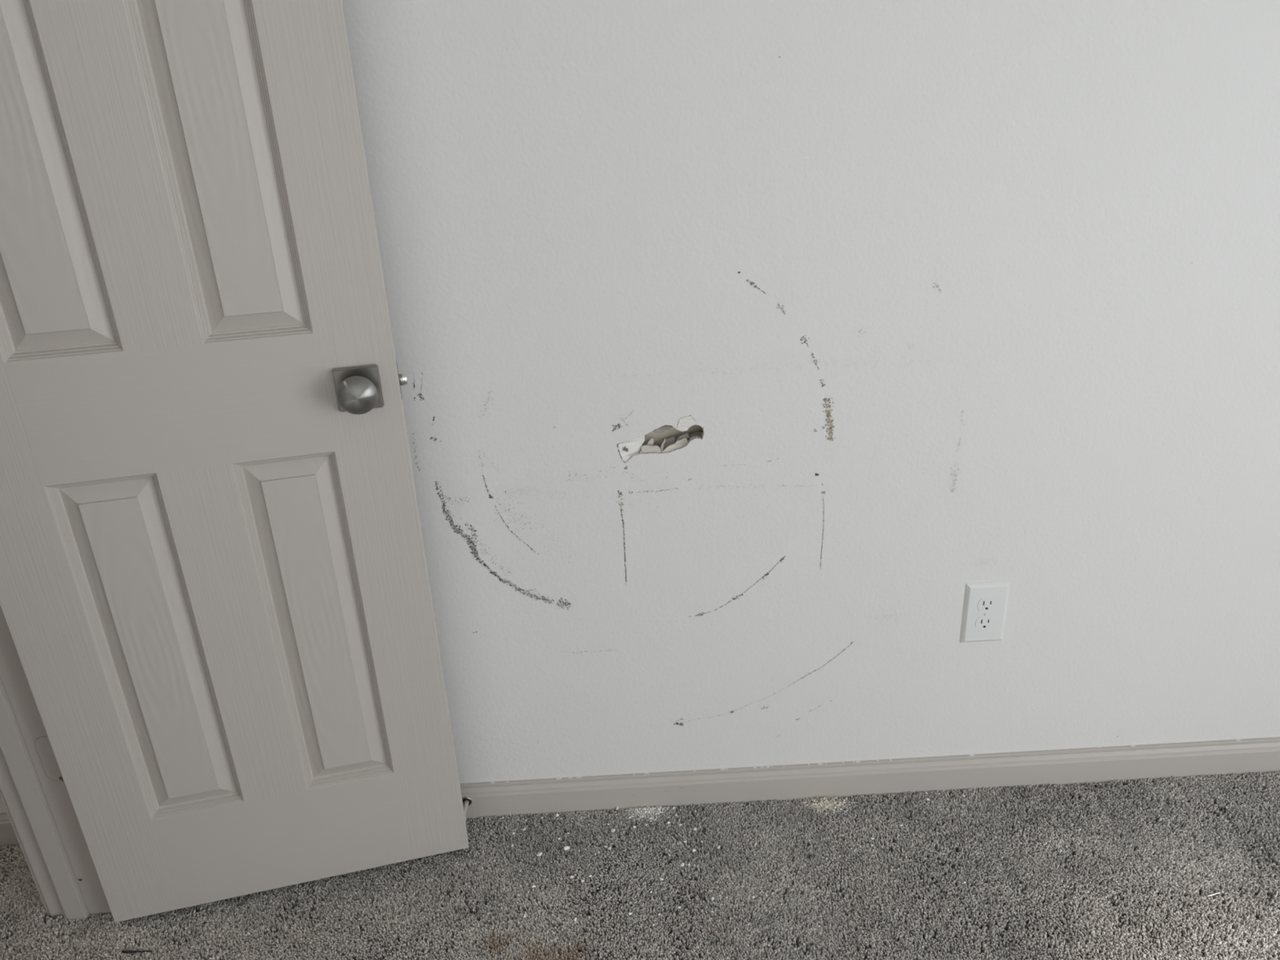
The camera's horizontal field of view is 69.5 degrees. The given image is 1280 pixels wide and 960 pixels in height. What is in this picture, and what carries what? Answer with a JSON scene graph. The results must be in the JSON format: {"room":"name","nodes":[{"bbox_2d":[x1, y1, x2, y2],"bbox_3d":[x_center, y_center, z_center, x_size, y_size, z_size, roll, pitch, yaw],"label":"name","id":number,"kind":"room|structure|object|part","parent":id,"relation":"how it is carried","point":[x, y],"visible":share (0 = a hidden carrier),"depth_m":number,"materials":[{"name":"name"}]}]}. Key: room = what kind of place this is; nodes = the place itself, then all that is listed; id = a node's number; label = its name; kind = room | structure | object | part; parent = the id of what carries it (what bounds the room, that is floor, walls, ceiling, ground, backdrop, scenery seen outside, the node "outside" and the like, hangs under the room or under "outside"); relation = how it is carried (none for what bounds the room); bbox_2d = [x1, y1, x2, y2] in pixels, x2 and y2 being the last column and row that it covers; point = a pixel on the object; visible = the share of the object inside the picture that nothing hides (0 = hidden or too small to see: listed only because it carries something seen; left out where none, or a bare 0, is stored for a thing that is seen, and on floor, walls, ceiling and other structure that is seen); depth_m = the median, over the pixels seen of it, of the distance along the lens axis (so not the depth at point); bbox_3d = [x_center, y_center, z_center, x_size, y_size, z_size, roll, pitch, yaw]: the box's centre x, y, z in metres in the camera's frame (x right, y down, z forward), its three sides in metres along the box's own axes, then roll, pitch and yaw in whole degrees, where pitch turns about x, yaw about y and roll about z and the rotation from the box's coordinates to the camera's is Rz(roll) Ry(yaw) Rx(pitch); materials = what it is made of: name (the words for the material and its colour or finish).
{"room":"empty bedroom","nodes":[
{"label":"empty bedroom","id":0,"kind":"room"},
{"bbox_2d":[0,0,1279,809],"bbox_3d":[0.079,-0.507,1.408,4.850,2.450,0.117,-3,23,-1],"label":"wall","id":1,"kind":"structure","parent":0,"point":[735,341],"depth_m":1.49,"materials":[{"name":"paint"}]},
{"bbox_2d":[460,737,1279,820],"bbox_3d":[0.808,0.570,1.821,3.494,0.084,0.013,-3,23,-1],"label":"baseboard","id":2,"kind":"structure","parent":1,"relation":"attached to","point":[1081,766],"depth_m":1.81,"materials":[{"name":"paint"}]},
{"bbox_2d":[462,796,471,822],"bbox_3d":[-0.337,0.636,1.770,0.021,0.021,0.057,-3,23,-1],"label":"door stop","id":3,"kind":"object","parent":2,"relation":"attached to","point":[467,801],"visible":0.66,"depth_m":1.79,"materials":[{"name":"grey metal"}]},
{"bbox_3d":[-0.337,0.634,1.774,0.010,0.010,0.042,-3,23,-1],"label":"rod","id":4,"kind":"part","parent":3,"relation":"part of","materials":[{"name":"silver metal"}]},
{"bbox_2d":[960,581,1009,642],"bbox_3d":[0.629,0.242,1.679,0.079,0.124,0.007,-3,23,-1],"label":"power outlet","id":5,"kind":"object","parent":1,"relation":"attached to","point":[984,609],"visible":1,"depth_m":1.68,"materials":[{"name":"white plastic"}]},
{"bbox_2d":[975,616,994,630],"bbox_3d":[0.629,0.261,1.685,0.034,0.028,0.003,-3,23,-1],"label":"receptacle","id":6,"kind":"object","parent":5,"relation":"attached to","point":[982,623],"depth_m":1.68,"materials":[{"name":"grey"}]},
{"bbox_2d":[977,597,996,612],"bbox_3d":[0.628,0.226,1.669,0.034,0.028,0.003,-3,23,-1],"label":"receptacle","id":7,"kind":"object","parent":5,"relation":"attached to","point":[984,604],"depth_m":1.67,"materials":[{"name":"grey"}]},
{"bbox_2d":[0,777,1279,959],"bbox_3d":[0.190,1.325,0.343,5.050,0.100,3.520,-3,23,-1],"label":"floor","id":8,"kind":"structure","parent":0,"point":[1026,811],"depth_m":1.61,"materials":[{"name":"grey carpet"}]},
{"bbox_2d":[0,771,1279,959],"bbox_3d":[0.124,0.834,1.363,3.312,0.014,0.998,-3,23,-1],"label":"carpet","id":9,"kind":"structure","parent":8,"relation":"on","point":[784,850],"depth_m":1.62,"materials":[{"name":"grey carpet"}]},
{"bbox_2d":[122,950,151,952],"bbox_3d":[-0.847,0.794,1.552,0.051,0.002,0.004,-1,23,3],"label":"hairpin","id":10,"kind":"object","parent":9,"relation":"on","point":[123,951],"visible":1,"depth_m":1.55,"materials":[{"name":"black metal"}]},
{"bbox_2d":[622,805,680,822],"bbox_3d":[0.027,0.649,1.796,0.134,0.007,0.041,-3,23,-1],"label":"plaster dust","id":11,"kind":"object","parent":9,"relation":"on","point":[645,810],"visible":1,"depth_m":1.80,"materials":[{"name":"white"}]},
{"bbox_2d":[795,795,854,816],"bbox_3d":[0.353,0.635,1.796,0.138,0.006,0.053,-3,23,-1],"label":"plaster dust","id":12,"kind":"object","parent":9,"relation":"on","point":[822,801],"visible":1,"depth_m":1.80,"materials":[{"name":"beige"}]},
{"bbox_2d":[922,846,943,854],"bbox_3d":[0.534,0.676,1.681,0.038,0.003,0.003,10,26,27],"label":"nail","id":13,"kind":"object","parent":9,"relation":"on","point":[922,846],"visible":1,"depth_m":1.68,"materials":[{"name":"silver metal"}]},
{"bbox_2d":[1206,889,1223,897],"bbox_3d":[0.976,0.704,1.567,0.032,0.006,0.006,-8,24,-13],"label":"nail","id":14,"kind":"object","parent":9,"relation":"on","point":[1220,891],"visible":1,"depth_m":1.57,"materials":[{"name":"silver metal"}]},
{"bbox_3d":[-0.990,0.215,-0.179,0.115,2.450,3.300,-3,23,-1],"label":"wall","id":15,"kind":"structure","parent":0,"visible":0},
{"bbox_2d":[0,605,111,921],"bbox_3d":[-1.032,-0.206,1.250,0.137,2.115,0.072,-3,23,-1],"label":"door frame","id":16,"kind":"structure","parent":15,"relation":"attached to","point":[34,796],"depth_m":1.53,"materials":[{"name":"paint"}]},
{"bbox_3d":[-1.095,-0.206,1.256,0.011,2.115,0.057,-3,23,-1],"label":"casing","id":17,"kind":"part","parent":16,"relation":"part of","materials":[{"name":"paint"}]},
{"bbox_2d":[0,0,468,922],"bbox_3d":[-0.654,-0.211,1.275,0.622,2.026,0.140,-8,23,-12],"label":"door","id":18,"kind":"structure","parent":15,"relation":"in","point":[216,604],"depth_m":1.34,"materials":[{"name":"paint"}]},
{"bbox_3d":[-0.793,-0.453,1.135,0.148,0.618,0.016,-8,23,-12],"label":"raised panel","id":19,"kind":"part","parent":18,"relation":"part of","materials":[{"name":"paint"}]},
{"bbox_3d":[-0.760,0.276,1.443,0.148,0.608,0.016,-8,23,-12],"label":"raised panel","id":20,"kind":"part","parent":18,"relation":"part of","materials":[{"name":"paint"}]},
{"bbox_3d":[-0.552,-0.486,1.186,0.148,0.618,0.016,-8,23,-12],"label":"raised panel","id":21,"kind":"part","parent":18,"relation":"part of","materials":[{"name":"paint"}]},
{"bbox_3d":[-0.518,0.243,1.494,0.148,0.608,0.016,-8,23,-12],"label":"raised panel","id":22,"kind":"part","parent":18,"relation":"part of","materials":[{"name":"paint"}]},
{"bbox_3d":[-0.406,-0.124,1.327,0.056,0.056,0.050,-8,23,-12],"label":"knob","id":23,"kind":"part","parent":18,"relation":"part of","materials":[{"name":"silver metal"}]},
{"bbox_3d":[-0.362,-0.151,1.385,0.001,0.057,0.025,-8,23,-12],"label":"latch plate","id":24,"kind":"part","parent":18,"relation":"part of","materials":[{"name":"silver metal"}]},
{"bbox_3d":[-2.336,0.285,-0.198,0.100,2.450,3.300,-3,23,-1],"label":"wall","id":25,"kind":"structure","parent":0,"visible":0},
{"bbox_2d":[0,808,19,846],"bbox_3d":[-1.671,0.700,1.786,1.240,0.083,0.012,-3,23,-1],"label":"baseboard","id":26,"kind":"structure","parent":25,"relation":"attached to","point":[7,835],"depth_m":1.79,"materials":[{"name":"paint"}]}
]}

